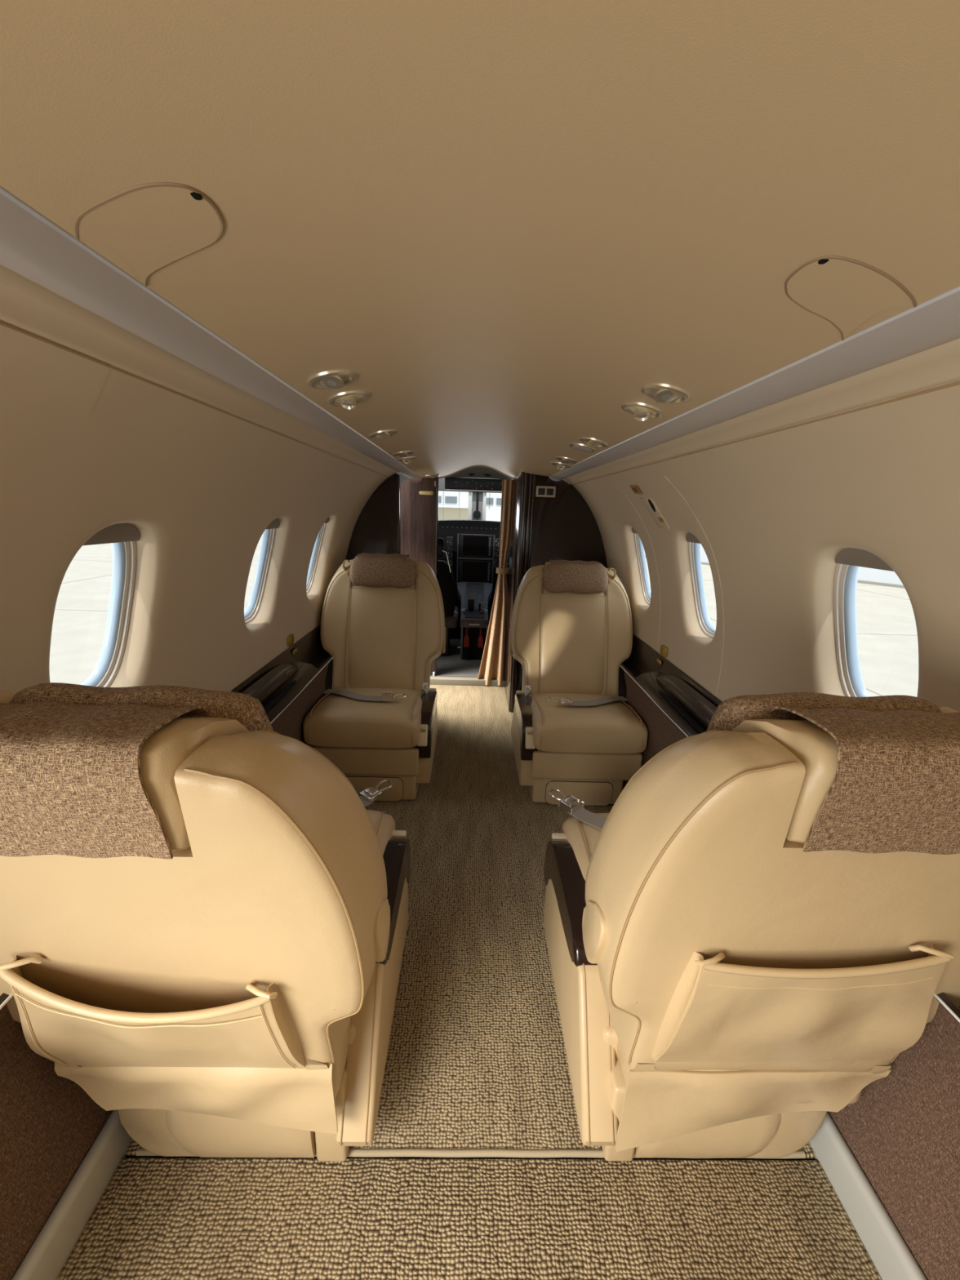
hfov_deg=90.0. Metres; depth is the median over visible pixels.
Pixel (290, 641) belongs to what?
brass plate
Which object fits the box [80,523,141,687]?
window
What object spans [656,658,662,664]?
brass plate
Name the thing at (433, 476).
recessed light
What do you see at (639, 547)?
window
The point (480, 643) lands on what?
tag
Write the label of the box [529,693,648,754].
seat cushion
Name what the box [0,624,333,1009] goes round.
ledge
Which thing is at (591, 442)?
recessed light
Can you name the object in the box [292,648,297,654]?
brass plate
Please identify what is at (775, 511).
wall
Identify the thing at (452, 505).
hangar
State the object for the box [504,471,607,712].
partition wall
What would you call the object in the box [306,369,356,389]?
recessed light
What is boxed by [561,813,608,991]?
armrest
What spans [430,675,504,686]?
trim
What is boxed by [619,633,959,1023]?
ledge
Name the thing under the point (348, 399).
ceiling vent
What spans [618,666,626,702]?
armrest
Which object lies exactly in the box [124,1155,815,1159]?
floor
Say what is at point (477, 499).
window
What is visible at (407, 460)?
ceiling vent
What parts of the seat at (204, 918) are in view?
backrest, post, buckle lever, arm panel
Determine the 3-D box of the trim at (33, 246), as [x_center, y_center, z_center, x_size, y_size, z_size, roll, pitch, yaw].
[-0.383,-0.419,0.731,0.079,0.033,5.040,2,15,-1]
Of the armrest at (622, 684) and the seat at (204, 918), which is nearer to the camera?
the seat at (204, 918)
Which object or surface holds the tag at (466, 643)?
hanging from the pedestal
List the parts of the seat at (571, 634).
arm panel, latch handle, buckle lever, backrest, panel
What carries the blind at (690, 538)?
attached to the window at (707, 627)
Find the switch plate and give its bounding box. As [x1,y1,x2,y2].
[535,485,555,497]
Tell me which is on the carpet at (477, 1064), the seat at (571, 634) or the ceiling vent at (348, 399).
the seat at (571, 634)
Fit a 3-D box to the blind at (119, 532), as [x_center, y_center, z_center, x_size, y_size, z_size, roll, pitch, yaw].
[-0.698,-0.204,0.905,0.023,0.044,0.199,2,15,-1]
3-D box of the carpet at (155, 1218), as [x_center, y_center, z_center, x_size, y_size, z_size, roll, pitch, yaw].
[0.010,1.327,-0.188,1.368,0.012,2.347,2,15,-1]
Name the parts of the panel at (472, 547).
radio panel, bezel rail, footwell panel, bezel rail, radio panel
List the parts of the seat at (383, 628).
panel, backrest, buckle lever, latch handle, arm panel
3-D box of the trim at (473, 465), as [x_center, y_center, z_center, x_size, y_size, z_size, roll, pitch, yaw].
[0.002,-1.111,3.191,0.759,0.106,0.012,2,15,-1]
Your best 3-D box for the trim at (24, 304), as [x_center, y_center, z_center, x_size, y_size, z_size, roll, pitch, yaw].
[-0.442,-0.333,0.473,0.057,0.040,4.500,2,15,-1]
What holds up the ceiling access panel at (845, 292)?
attached to the ceiling at (511, 220)
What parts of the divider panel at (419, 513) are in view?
edge trim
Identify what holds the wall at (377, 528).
on the carpet at (477, 1064)
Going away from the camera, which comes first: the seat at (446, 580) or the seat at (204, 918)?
the seat at (204, 918)
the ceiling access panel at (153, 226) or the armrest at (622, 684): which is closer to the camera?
the ceiling access panel at (153, 226)
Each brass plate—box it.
[286,633,293,646]
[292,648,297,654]
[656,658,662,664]
[660,644,667,657]
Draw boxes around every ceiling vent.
[326,390,369,408]
[396,456,417,463]
[550,462,570,469]
[621,401,663,421]
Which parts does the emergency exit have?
handle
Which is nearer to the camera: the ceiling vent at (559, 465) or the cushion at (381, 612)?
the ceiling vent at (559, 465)
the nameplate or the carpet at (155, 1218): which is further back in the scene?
the nameplate
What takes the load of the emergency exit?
attached to the wall at (775, 511)
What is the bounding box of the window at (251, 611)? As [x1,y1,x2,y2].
[244,518,279,623]
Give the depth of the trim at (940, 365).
0.73 m
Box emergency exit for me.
[615,476,724,695]
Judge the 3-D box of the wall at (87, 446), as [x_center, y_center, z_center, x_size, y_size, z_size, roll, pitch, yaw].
[-0.653,-0.210,1.549,0.328,0.781,2.520,2,15,-1]
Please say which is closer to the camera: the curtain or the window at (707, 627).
the window at (707, 627)
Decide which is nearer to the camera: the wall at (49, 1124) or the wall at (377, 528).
the wall at (49, 1124)
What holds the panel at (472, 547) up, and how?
on the carpet at (451, 665)
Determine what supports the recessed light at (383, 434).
in the ceiling at (511, 220)
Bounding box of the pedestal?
[457,582,492,659]
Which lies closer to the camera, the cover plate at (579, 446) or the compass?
the cover plate at (579, 446)
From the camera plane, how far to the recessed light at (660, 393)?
0.89 m
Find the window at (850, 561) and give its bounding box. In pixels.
[833,547,893,697]
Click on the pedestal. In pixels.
(474, 597)
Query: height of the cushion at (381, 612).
0.530 m
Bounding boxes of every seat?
[0,682,410,1161]
[302,552,445,801]
[437,537,458,656]
[489,551,510,616]
[508,560,648,805]
[543,692,959,1160]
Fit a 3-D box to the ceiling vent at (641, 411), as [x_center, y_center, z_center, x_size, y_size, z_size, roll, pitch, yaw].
[0.351,-0.494,1.040,0.090,0.035,0.093,2,15,-1]
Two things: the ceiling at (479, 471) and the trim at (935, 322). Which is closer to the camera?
the trim at (935, 322)
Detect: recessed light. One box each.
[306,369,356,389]
[368,429,397,439]
[391,450,414,457]
[425,474,439,478]
[555,456,577,463]
[579,436,608,447]
[640,382,690,404]
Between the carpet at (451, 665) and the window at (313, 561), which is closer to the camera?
the window at (313, 561)
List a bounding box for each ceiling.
[0,0,959,478]
[395,466,513,484]
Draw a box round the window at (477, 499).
[438,477,502,520]
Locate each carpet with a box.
[56,1157,881,1279]
[125,684,815,1159]
[430,639,481,677]
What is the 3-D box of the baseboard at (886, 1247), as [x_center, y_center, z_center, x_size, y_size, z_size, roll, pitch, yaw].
[0.691,1.026,0.856,0.024,0.099,4.500,2,15,-1]
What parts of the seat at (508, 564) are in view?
seat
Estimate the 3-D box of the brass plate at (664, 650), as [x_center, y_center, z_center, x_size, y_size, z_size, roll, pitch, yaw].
[0.786,0.047,2.050,0.004,0.045,0.072,2,15,-1]
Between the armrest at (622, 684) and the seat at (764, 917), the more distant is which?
the armrest at (622, 684)
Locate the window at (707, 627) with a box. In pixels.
[685,532,715,638]
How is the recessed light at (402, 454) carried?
in the ceiling at (511, 220)
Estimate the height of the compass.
0.072 m
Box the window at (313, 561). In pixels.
[306,517,329,593]
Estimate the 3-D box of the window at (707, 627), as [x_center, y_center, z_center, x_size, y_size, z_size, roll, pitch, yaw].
[0.800,-0.194,1.697,0.140,0.384,0.248,2,15,-1]
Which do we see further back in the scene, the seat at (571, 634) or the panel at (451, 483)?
the panel at (451, 483)
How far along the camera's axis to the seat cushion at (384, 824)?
1.28 m
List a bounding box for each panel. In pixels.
[73,182,224,286]
[400,477,438,676]
[437,520,510,639]
[444,477,502,491]
[784,255,916,340]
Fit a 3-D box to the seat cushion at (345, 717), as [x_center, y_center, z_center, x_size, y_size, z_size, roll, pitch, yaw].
[-0.487,0.315,2.163,0.474,0.162,0.461,2,15,-1]
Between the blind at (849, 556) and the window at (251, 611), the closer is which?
the blind at (849, 556)
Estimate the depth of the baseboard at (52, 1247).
0.82 m
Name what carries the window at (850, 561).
in the wall at (775, 511)
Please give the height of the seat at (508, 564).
0.970 m
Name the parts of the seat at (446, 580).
pedestal leg, seat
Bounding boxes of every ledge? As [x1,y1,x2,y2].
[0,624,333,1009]
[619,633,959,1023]
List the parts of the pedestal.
leg, power lever, key panel, rail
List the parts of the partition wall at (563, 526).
corner moulding, corner moulding, corner moulding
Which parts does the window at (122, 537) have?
frame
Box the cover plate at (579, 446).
[568,443,595,452]
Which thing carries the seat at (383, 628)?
on the carpet at (477, 1064)
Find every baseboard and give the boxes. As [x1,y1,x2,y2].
[12,1109,132,1279]
[622,780,926,1279]
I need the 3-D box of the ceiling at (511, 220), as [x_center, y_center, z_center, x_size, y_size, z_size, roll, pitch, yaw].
[0.041,-0.453,0.744,0.760,0.094,5.070,2,15,-1]
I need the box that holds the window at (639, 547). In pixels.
[631,527,650,604]
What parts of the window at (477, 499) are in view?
frame, post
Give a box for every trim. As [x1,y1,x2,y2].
[0,186,421,479]
[0,264,397,476]
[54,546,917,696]
[324,659,333,695]
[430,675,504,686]
[438,465,513,479]
[551,285,959,479]
[563,337,959,484]
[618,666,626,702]
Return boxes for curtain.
[477,479,514,685]
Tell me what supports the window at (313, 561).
in the wall at (87, 446)
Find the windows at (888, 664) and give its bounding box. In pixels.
[49,533,918,697]
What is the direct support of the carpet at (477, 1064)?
on the floor
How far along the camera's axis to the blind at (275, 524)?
1.65 m
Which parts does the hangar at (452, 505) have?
door, door, door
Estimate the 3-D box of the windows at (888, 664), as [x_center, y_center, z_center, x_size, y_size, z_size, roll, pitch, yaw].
[-0.042,2.440,0.655,300.000,0.001,300.000,2,15,-1]
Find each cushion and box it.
[302,687,422,748]
[347,578,415,688]
[365,808,395,854]
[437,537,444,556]
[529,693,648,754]
[541,582,605,694]
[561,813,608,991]
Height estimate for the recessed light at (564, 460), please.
0.025 m
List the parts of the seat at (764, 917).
buckle lever, arm panel, post, backrest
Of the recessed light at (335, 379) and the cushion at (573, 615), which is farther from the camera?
the cushion at (573, 615)
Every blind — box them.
[83,523,141,545]
[266,518,279,528]
[685,532,700,543]
[835,547,893,571]
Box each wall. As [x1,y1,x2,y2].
[0,319,387,693]
[0,662,328,1279]
[346,473,400,559]
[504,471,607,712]
[571,380,959,711]
[623,670,959,1279]
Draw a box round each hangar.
[438,490,502,521]
[644,543,905,588]
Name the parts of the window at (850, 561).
frame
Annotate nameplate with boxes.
[418,490,433,494]
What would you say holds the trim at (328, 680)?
attached to the wall at (87, 446)
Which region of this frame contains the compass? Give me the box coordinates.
[473,510,480,518]
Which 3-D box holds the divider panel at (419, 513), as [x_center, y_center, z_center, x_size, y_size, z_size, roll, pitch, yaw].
[-0.441,-0.395,3.369,0.285,1.440,0.055,2,15,-1]
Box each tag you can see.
[463,626,469,647]
[477,627,483,647]
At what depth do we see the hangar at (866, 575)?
21.04 m
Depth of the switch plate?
2.71 m
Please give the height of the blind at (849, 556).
0.043 m
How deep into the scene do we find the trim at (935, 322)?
0.63 m

